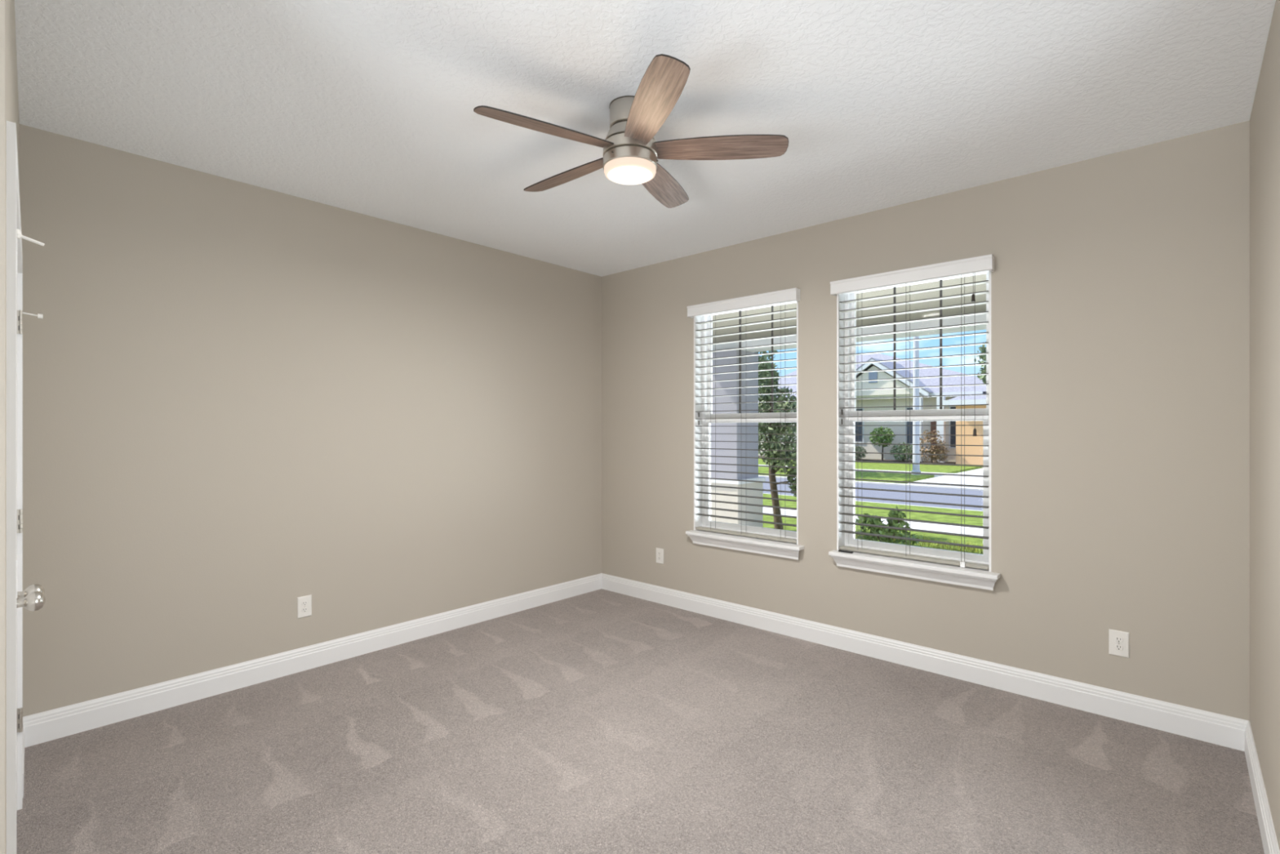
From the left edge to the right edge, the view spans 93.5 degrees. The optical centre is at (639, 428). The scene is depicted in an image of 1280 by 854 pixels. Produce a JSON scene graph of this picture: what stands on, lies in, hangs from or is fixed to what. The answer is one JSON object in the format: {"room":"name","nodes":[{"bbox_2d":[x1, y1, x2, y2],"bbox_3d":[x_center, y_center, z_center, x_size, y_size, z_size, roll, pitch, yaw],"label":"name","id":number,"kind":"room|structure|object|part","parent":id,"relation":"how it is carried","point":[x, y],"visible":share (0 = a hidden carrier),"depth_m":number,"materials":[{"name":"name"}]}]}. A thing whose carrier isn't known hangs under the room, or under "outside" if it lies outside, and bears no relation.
{"room":"empty bedroom","nodes":[
{"label":"empty bedroom","id":0,"kind":"room"},
{"bbox_2d":[0,0,19,853],"bbox_3d":[-1.387,0.031,1.234,4.170,2.840,0.120,0,0,45],"label":"wall","id":1,"kind":"structure","parent":0,"point":[9,100],"depth_m":1.24,"materials":[{"name":"beige paint"}]},
{"bbox_2d":[22,723,24,797],"bbox_3d":[-2.623,1.383,2.554,0.535,0.137,0.017,0,0,45],"label":"baseboard","id":2,"kind":"structure","parent":1,"relation":"attached to","point":[23,723],"depth_m":2.53,"materials":[{"name":"white paint"}]},
{"bbox_2d":[6,120,45,853],"bbox_3d":[-1.932,0.386,1.823,1.455,2.131,0.189,0,0,45],"label":"door","id":3,"kind":"structure","parent":1,"relation":"in","point":[32,598],"depth_m":1.34,"materials":[{"name":"white paint"}]},
{"bbox_3d":[-1.909,0.386,1.846,1.455,2.131,0.015,0,0,45],"label":"casing","id":4,"kind":"part","parent":3,"relation":"part of","materials":[{"name":"white paint"}]},
{"bbox_3d":[-1.957,0.428,1.798,1.285,2.046,0.118,0,0,45],"label":"frame","id":5,"kind":"part","parent":3,"relation":"part of","materials":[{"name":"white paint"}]},
{"bbox_3d":[-1.937,0.523,1.906,0.063,0.062,0.076,0,0,42],"label":"knob","id":6,"kind":"part","parent":3,"relation":"part of","materials":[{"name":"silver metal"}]},
{"bbox_3d":[-1.851,0.523,1.821,0.063,0.062,0.076,0,0,42],"label":"knob","id":7,"kind":"part","parent":3,"relation":"part of","materials":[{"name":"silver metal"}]},
{"bbox_2d":[19,124,601,716],"bbox_3d":[-2.512,0.031,3.205,0.150,2.840,6.700,0,0,42],"label":"wall","id":8,"kind":"structure","parent":0,"point":[242,402],"depth_m":3.48,"materials":[{"name":"beige paint"}]},
{"bbox_2d":[297,594,311,618],"bbox_3d":[-2.021,1.070,3.631,0.008,0.126,0.080,0,0,42],"label":"wall outlet","id":9,"kind":"object","parent":8,"relation":"attached to","point":[304,602],"visible":1,"depth_m":3.63,"materials":[{"name":"white plastic"}]},
{"bbox_2d":[302,607,307,612],"bbox_3d":[-2.019,1.090,3.629,0.002,0.025,0.033,0,0,42],"label":"receptacle","id":10,"kind":"object","parent":9,"relation":"attached to","point":[304,609],"depth_m":3.63,"materials":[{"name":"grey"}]},
{"bbox_2d":[302,600,307,605],"bbox_3d":[-2.019,1.051,3.629,0.002,0.025,0.033,0,0,42],"label":"receptacle","id":11,"kind":"object","parent":9,"relation":"attached to","point":[304,602],"depth_m":3.63,"materials":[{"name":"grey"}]},
{"bbox_2d":[22,573,601,747],"bbox_3d":[-1.581,1.383,4.116,0.017,0.137,3.700,0,0,42],"label":"baseboard","id":12,"kind":"structure","parent":8,"relation":"attached to","point":[59,722],"depth_m":3.47,"materials":[{"name":"white paint"}]},
{"bbox_2d":[16,588,1264,853],"bbox_3d":[-0.118,1.481,0.931,6.750,0.060,6.520,0,0,42],"label":"floor","id":13,"kind":"structure","parent":0,"point":[602,721],"depth_m":2.64,"materials":[{"name":"beige carpet"}]},
{"bbox_2d":[14,0,1275,276],"bbox_3d":[-0.058,-1.439,0.998,6.750,0.100,6.700,0,0,42],"label":"ceiling","id":14,"kind":"structure","parent":0,"point":[366,107],"depth_m":2.47,"materials":[{"name":"white paint"}]},
{"bbox_2d":[473,53,788,208],"bbox_3d":[-0.083,-1.237,2.629,1.244,0.303,1.290,0,0,42],"label":"ceiling fan","id":15,"kind":"object","parent":14,"relation":"hanging from","point":[631,155],"visible":1,"depth_m":2.51,"materials":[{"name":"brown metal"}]},
{"bbox_3d":[-0.366,-1.197,2.401,0.587,0.040,0.142,0,0,-32],"label":"blade","id":16,"kind":"part","parent":15,"relation":"part of","materials":[{"name":"brown wood"}]},
{"bbox_3d":[-0.331,-1.197,2.844,0.587,0.040,0.142,0,0,40],"label":"blade","id":17,"kind":"part","parent":15,"relation":"part of","materials":[{"name":"brown wood"}]},
{"bbox_2d":[607,165,652,184],"bbox_3d":[-0.043,-1.089,2.599,0.194,0.007,0.194,0,0,42],"label":"diffuser","id":18,"kind":"object","parent":15,"relation":"attached to","point":[623,175],"depth_m":2.57,"materials":[{"name":"white glass"}]},
{"bbox_3d":[-0.043,-1.107,2.599,0.225,0.030,0.225,0,0,42],"label":"lamp shade","id":19,"kind":"part","parent":15,"relation":"part of","materials":[{"name":"white glass"}]},
{"bbox_3d":[0.046,-1.197,2.231,0.142,0.040,0.587,0,0,-14],"label":"blade","id":20,"kind":"part","parent":15,"relation":"part of","materials":[{"name":"brown wood"}]},
{"bbox_3d":[0.102,-1.197,2.949,0.142,0.040,0.587,0,0,22],"label":"blade","id":21,"kind":"part","parent":15,"relation":"part of","materials":[{"name":"brown wood"}]},
{"bbox_3d":[0.334,-1.197,2.569,0.587,0.040,0.142,0,0,4],"label":"blade","id":22,"kind":"part","parent":15,"relation":"part of","materials":[{"name":"brown wood"}]},
{"bbox_2d":[601,120,1249,720],"bbox_3d":[1.265,0.031,4.180,4.163,2.840,0.200,0,0,42],"label":"wall","id":23,"kind":"structure","parent":0,"point":[1120,281],"depth_m":3.19,"materials":[{"name":"beige paint"}]},
{"bbox_2d":[656,547,663,564],"bbox_3d":[0.164,1.059,5.029,0.080,0.126,0.008,0,0,42],"label":"wall outlet","id":24,"kind":"object","parent":23,"relation":"attached to","point":[660,552],"visible":1,"depth_m":5.02,"materials":[{"name":"white plastic"}]},
{"bbox_2d":[685,301,804,559],"bbox_3d":[0.810,-0.037,4.529,0.976,1.883,0.268,0,0,42],"label":"window","id":25,"kind":"structure","parent":23,"relation":"in","point":[748,544],"depth_m":4.72,"materials":[{"name":"white paint"}]},
{"bbox_2d":[686,288,799,542],"bbox_3d":[0.765,-0.085,4.496,0.940,1.767,0.134,0,0,42],"label":"window blind","id":26,"kind":"object","parent":25,"relation":"attached to","point":[793,295],"visible":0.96,"depth_m":4.46,"materials":[{"name":"white paint"}]},
{"bbox_3d":[0.572,-0.057,4.713,0.003,1.687,0.071,0,0,42],"label":"ladder cord","id":27,"kind":"part","parent":26,"relation":"part of","materials":[{"name":"white fabric"}]},
{"bbox_3d":[0.787,0.789,4.521,0.874,0.018,0.060,0,0,42],"label":"rail","id":28,"kind":"part","parent":26,"relation":"part of","materials":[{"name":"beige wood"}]},
{"bbox_3d":[1.022,-0.057,4.307,0.003,1.687,0.071,0,0,42],"label":"ladder cord","id":29,"kind":"part","parent":26,"relation":"part of","materials":[{"name":"white fabric"}]},
{"bbox_3d":[0.780,0.818,4.496,0.976,0.024,0.178,0,0,42],"label":"sill","id":30,"kind":"part","parent":25,"relation":"part of","materials":[{"name":"white paint"}]},
{"bbox_3d":[0.861,-0.086,4.603,0.906,1.785,0.090,0,0,42],"label":"frame","id":31,"kind":"part","parent":25,"relation":"part of","materials":[{"name":"white plastic"}]},
{"bbox_3d":[0.849,0.328,4.590,0.834,0.897,0.038,0,0,42],"label":"sash","id":32,"kind":"part","parent":25,"relation":"part of","materials":[{"name":"glass"}]},
{"bbox_3d":[0.874,-0.503,4.618,0.834,0.879,0.030,0,0,42],"label":"sash","id":33,"kind":"part","parent":25,"relation":"part of","materials":[{"name":"glass"}]},
{"bbox_2d":[828,270,1000,590],"bbox_3d":[1.692,-0.037,3.736,0.976,1.883,0.268,0,0,42],"label":"window","id":34,"kind":"structure","parent":23,"relation":"in","point":[984,579],"depth_m":3.80,"materials":[{"name":"white paint"}]},
{"bbox_2d":[838,549,853,553],"bbox_3d":[1.345,0.801,3.939,0.092,0.010,0.024,0,0,42],"label":"clip","id":35,"kind":"object","parent":34,"relation":"on","point":[839,550],"visible":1,"depth_m":3.93,"materials":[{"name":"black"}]},
{"bbox_2d":[830,253,994,569],"bbox_3d":[1.646,-0.083,3.704,0.940,1.772,0.134,0,0,42],"label":"window blind","id":36,"kind":"object","parent":34,"relation":"attached to","point":[979,264],"visible":0.95,"depth_m":3.68,"materials":[{"name":"white paint"}]},
{"bbox_3d":[1.436,-0.057,3.936,0.003,1.687,0.071,0,0,42],"label":"ladder cord","id":37,"kind":"part","parent":36,"relation":"part of","materials":[{"name":"white fabric"}]},
{"bbox_3d":[1.661,-0.057,3.733,0.003,1.687,0.071,0,0,42],"label":"ladder cord","id":38,"kind":"part","parent":36,"relation":"part of","materials":[{"name":"white fabric"}]},
{"bbox_3d":[1.668,0.789,3.728,0.875,0.018,0.060,0,0,42],"label":"rail","id":39,"kind":"part","parent":36,"relation":"part of","materials":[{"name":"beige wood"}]},
{"bbox_3d":[1.891,-0.057,3.526,0.003,1.687,0.071,0,0,42],"label":"ladder cord","id":40,"kind":"part","parent":36,"relation":"part of","materials":[{"name":"white fabric"}]},
{"bbox_3d":[1.662,0.818,3.703,0.976,0.024,0.178,0,0,42],"label":"sill","id":41,"kind":"part","parent":34,"relation":"part of","materials":[{"name":"white paint"}]},
{"bbox_3d":[1.730,0.328,3.797,0.835,0.897,0.038,0,0,42],"label":"sash","id":42,"kind":"part","parent":34,"relation":"part of","materials":[{"name":"glass"}]},
{"bbox_3d":[1.756,-0.503,3.825,0.835,0.879,0.030,0,0,42],"label":"sash","id":43,"kind":"part","parent":34,"relation":"part of","materials":[{"name":"glass"}]},
{"bbox_2d":[601,573,1248,751],"bbox_3d":[1.192,1.383,4.099,4.163,0.137,0.017,0,0,42],"label":"baseboard","id":44,"kind":"structure","parent":23,"relation":"attached to","point":[1223,730],"depth_m":3.44,"materials":[{"name":"white paint"}]},
{"bbox_2d":[1108,628,1128,657],"bbox_3d":[2.400,1.074,3.018,0.080,0.126,0.008,0,0,42],"label":"wall outlet","id":45,"kind":"object","parent":23,"relation":"attached to","point":[1118,641],"visible":1,"depth_m":3.02,"materials":[{"name":"white plastic"}]},
{"bbox_2d":[1115,644,1123,650],"bbox_3d":[2.398,1.094,3.016,0.033,0.025,0.002,0,0,42],"label":"receptacle","id":46,"kind":"object","parent":45,"relation":"attached to","point":[1117,646],"depth_m":3.02,"materials":[{"name":"grey plastic"}]},
{"bbox_2d":[1115,636,1123,642],"bbox_3d":[2.398,1.055,3.016,0.033,0.025,0.002,0,0,42],"label":"receptacle","id":47,"kind":"object","parent":45,"relation":"attached to","point":[1117,639],"depth_m":3.02,"materials":[{"name":"grey plastic"}]},
{"bbox_2d":[973,342,986,383],"bbox_3d":[14.833,-1.418,24.145,2.474,6.151,1.625,0,0,42],"label":"sparse tree","id":48,"kind":"object","parent":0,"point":[983,357],"visible":0.17,"depth_m":24.61,"materials":[{"name":"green plant"}]},
{"bbox_2d":[1249,0,1279,849],"bbox_3d":[0.684,0.031,0.331,0.120,2.840,6.700,0,0,42],"label":"wall","id":49,"kind":"structure","parent":0,"point":[1264,119],"depth_m":2.15,"materials":[{"name":"beige paint"}]},
{"bbox_2d":[1244,720,1279,853],"bbox_3d":[2.305,1.383,2.236,0.017,0.137,1.300,0,0,42],"label":"baseboard","id":50,"kind":"structure","parent":49,"relation":"attached to","point":[1269,841],"depth_m":2.22,"materials":[{"name":"white paint"}]},
{"label":"outside","id":51,"kind":"structure","parent":0,"visible":0},
{"bbox_3d":[31.799,1.818,56.209,100.000,0.300,61.590,0,0,42],"label":"ground","id":52,"kind":"structure","parent":51,"visible":0},
{"bbox_2d":[758,353,986,465],"bbox_3d":[17.448,-1.495,34.773,21.720,6.307,13.860,0,0,42],"label":"house","id":53,"kind":"structure","parent":52,"relation":"on","point":[969,380],"depth_m":30.91,"materials":[{"name":"beige"}]},
{"bbox_3d":[11.758,-0.199,32.910,0.850,1.800,0.020,0,0,42],"label":"pane","id":54,"kind":"part","parent":53,"relation":"part of","materials":[{"name":"clear glass"}]},
{"bbox_2d":[868,371,877,382],"bbox_3d":[12.133,-2.699,31.346,0.440,0.600,0.055,0,0,42],"label":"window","id":55,"kind":"structure","parent":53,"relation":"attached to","point":[873,375],"depth_m":31.32,"materials":[{"name":"blue"}]},
{"bbox_3d":[13.992,-0.174,30.901,0.600,1.850,0.020,0,0,42],"label":"pane","id":56,"kind":"part","parent":53,"relation":"part of","materials":[{"name":"clear glass"}]},
{"bbox_3d":[13.795,0.045,29.828,0.320,3.227,0.300,0,0,42],"label":"porch post","id":57,"kind":"part","parent":53,"relation":"part of","materials":[{"name":"white wood"}]},
{"bbox_3d":[14.855,0.351,30.110,0.600,2.200,0.057,0,0,42],"label":"door","id":58,"kind":"part","parent":53,"relation":"part of","materials":[{"name":"brown wood"}]},
{"bbox_3d":[14.560,0.045,29.139,0.320,3.227,0.300,0,0,42],"label":"porch post","id":59,"kind":"part","parent":53,"relation":"part of","materials":[{"name":"white wood"}]},
{"bbox_3d":[15.495,-0.099,29.550,0.500,2.000,0.020,0,0,42],"label":"pane","id":60,"kind":"part","parent":53,"relation":"part of","materials":[{"name":"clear glass"}]},
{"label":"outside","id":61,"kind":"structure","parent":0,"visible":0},
{"bbox_2d":[758,457,982,473],"bbox_3d":[-0.510,1.808,37.251,37.300,0.300,5.790,0,0,42],"label":"lawn","id":62,"kind":"structure","parent":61,"point":[865,465],"depth_m":26.00,"materials":[{"name":"green plant"}]},
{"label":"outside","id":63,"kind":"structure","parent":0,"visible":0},
{"bbox_2d":[758,464,952,477],"bbox_3d":[-2.705,1.798,34.517,37.690,0.300,1.190,0,0,42],"label":"sidewalk","id":64,"kind":"structure","parent":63,"point":[935,475],"depth_m":23.37,"materials":[{"name":"concrete"}]},
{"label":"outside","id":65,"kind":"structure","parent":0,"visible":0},
{"bbox_2d":[758,466,933,484],"bbox_3d":[-4.606,1.808,32.696,37.300,0.300,4.040,0,0,42],"label":"lawn","id":66,"kind":"structure","parent":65,"point":[865,475],"depth_m":21.24,"materials":[{"name":"green plant"}]},
{"bbox_2d":[754,350,779,391],"bbox_3d":[3.976,-1.774,24.002,3.087,6.865,3.915,0,0,42],"label":"tree","id":67,"kind":"object","parent":66,"relation":"on","point":[766,356],"visible":0.02,"depth_m":23.83,"materials":[{"name":"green plant"}]},
{"bbox_2d":[912,336,919,409],"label":"street lamp","id":68,"kind":"object","parent":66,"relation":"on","point":[916,344],"depth_m":21.87,"materials":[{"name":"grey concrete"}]},
{"bbox_2d":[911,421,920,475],"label":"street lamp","id":69,"kind":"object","parent":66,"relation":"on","point":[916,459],"depth_m":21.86,"materials":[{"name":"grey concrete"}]},
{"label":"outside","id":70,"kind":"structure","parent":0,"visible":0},
{"bbox_2d":[762,506,982,536],"bbox_3d":[-3.146,1.788,17.344,60.000,0.300,0.880,0,0,42],"label":"sidewalk","id":71,"kind":"structure","parent":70,"point":[913,525],"depth_m":10.07,"materials":[{"name":"concrete"}]},
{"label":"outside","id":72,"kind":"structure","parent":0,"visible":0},
{"bbox_2d":[762,493,982,525],"bbox_3d":[-2.039,1.808,18.575,60.000,0.300,2.410,0,0,42],"label":"lawn","id":73,"kind":"structure","parent":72,"point":[913,515],"depth_m":12.11,"materials":[{"name":"green plant"}]},
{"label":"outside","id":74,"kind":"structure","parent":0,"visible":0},
{"bbox_2d":[758,475,982,490],"bbox_3d":[2.364,1.828,23.471,60.000,0.300,0.340,0,0,42],"label":"kerb","id":75,"kind":"object","parent":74,"point":[766,476],"depth_m":18.15,"materials":[{"name":"concrete"}]},
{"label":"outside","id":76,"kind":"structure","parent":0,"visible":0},
{"bbox_2d":[762,515,982,554],"bbox_3d":[-4.309,1.808,16.050,60.000,0.300,2.580,0,0,42],"label":"lawn","id":77,"kind":"structure","parent":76,"point":[978,541],"depth_m":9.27,"materials":[{"name":"green plant"}]},
{"bbox_2d":[711,349,765,527],"bbox_3d":[1.351,0.255,9.139,0.820,2.807,0.750,0,0,42],"label":"porch column","id":78,"kind":"structure","parent":77,"relation":"on","point":[721,428],"depth_m":8.86,"materials":[{"name":"beige paint"}]},
{"bbox_2d":[712,314,986,352],"bbox_3d":[4.168,-1.218,6.558,8.700,0.139,0.380,0,0,42],"label":"beam","id":79,"kind":"structure","parent":78,"relation":"on","point":[980,317],"depth_m":7.37,"materials":[{"name":"white"}]},
{"bbox_2d":[712,273,986,342],"bbox_3d":[3.035,-1.344,5.298,8.700,0.110,3.810,0,0,42],"label":"ceiling","id":80,"kind":"structure","parent":79,"relation":"on","point":[980,287],"depth_m":6.52,"materials":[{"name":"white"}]},
{"bbox_2d":[758,356,796,529],"bbox_3d":[2.338,0.218,9.944,1.147,2.900,0.935,0,0,42],"label":"street tree","id":81,"kind":"object","parent":77,"relation":"on","point":[767,397],"visible":0.66,"depth_m":9.88,"materials":[{"name":"green plant"}]},
{"bbox_2d":[855,505,920,545],"bbox_3d":[3.374,1.354,8.251,0.889,0.632,0.633,0,0,42],"label":"shrub","id":82,"kind":"object","parent":77,"relation":"on","point":[892,513],"visible":0.74,"depth_m":8.19,"materials":[{"name":"green plant"}]},
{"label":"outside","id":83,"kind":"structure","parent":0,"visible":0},
{"bbox_2d":[764,493,982,511],"bbox_3d":[-1.147,1.828,19.567,60.000,0.300,0.240,0,0,42],"label":"kerb","id":84,"kind":"object","parent":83,"point":[765,493],"depth_m":13.31,"materials":[{"name":"concrete"}]},
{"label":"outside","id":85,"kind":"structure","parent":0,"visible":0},
{"bbox_2d":[758,455,957,464],"bbox_3d":[1.540,1.758,40.652,35.800,0.300,1.990,0,0,42],"label":"planting bed","id":86,"kind":"object","parent":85,"point":[859,460],"visible":0.07,"depth_m":29.88,"materials":[{"name":"brown soil"}]},
{"bbox_2d":[855,445,867,459],"bbox_3d":[11.200,1.247,31.429,1.310,0.786,1.012,0,0,42],"label":"shrub","id":87,"kind":"object","parent":86,"relation":"on","point":[864,455],"visible":0.38,"depth_m":31.21,"materials":[{"name":"green plant"}]},
{"bbox_2d":[869,426,896,460],"bbox_3d":[12.432,0.724,30.816,1.342,1.770,1.038,0,0,42],"label":"tree","id":88,"kind":"object","parent":86,"relation":"on","point":[878,438],"visible":0.9,"depth_m":30.68,"materials":[{"name":"green plant"}]},
{"bbox_2d":[888,441,912,462],"bbox_3d":[12.958,1.111,29.659,1.363,1.000,0.907,0,0,42],"label":"shrub","id":89,"kind":"object","parent":86,"relation":"on","point":[904,448],"visible":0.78,"depth_m":29.54,"materials":[{"name":"green plant"}]},
{"bbox_2d":[919,430,950,462],"bbox_3d":[13.965,0.831,28.733,1.506,1.586,0.864,0,0,42],"label":"shrub","id":90,"kind":"object","parent":86,"relation":"on","point":[934,449],"visible":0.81,"depth_m":28.61,"materials":[{"name":"brown plant"}]},
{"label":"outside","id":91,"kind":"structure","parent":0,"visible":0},
{"bbox_2d":[762,477,982,511],"bbox_3d":[0.592,1.868,21.501,60.000,0.300,4.940,0,0,42],"label":"road","id":92,"kind":"structure","parent":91,"point":[866,493],"depth_m":15.64,"materials":[{"name":"grey asphalt"}]},
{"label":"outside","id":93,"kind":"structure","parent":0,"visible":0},
{"bbox_2d":[907,467,982,488],"bbox_3d":[14.287,1.793,20.953,5.700,0.300,11.840,0,0,42],"label":"driveway","id":94,"kind":"structure","parent":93,"point":[951,479],"depth_m":19.54,"materials":[{"name":"concrete"}]}
]}

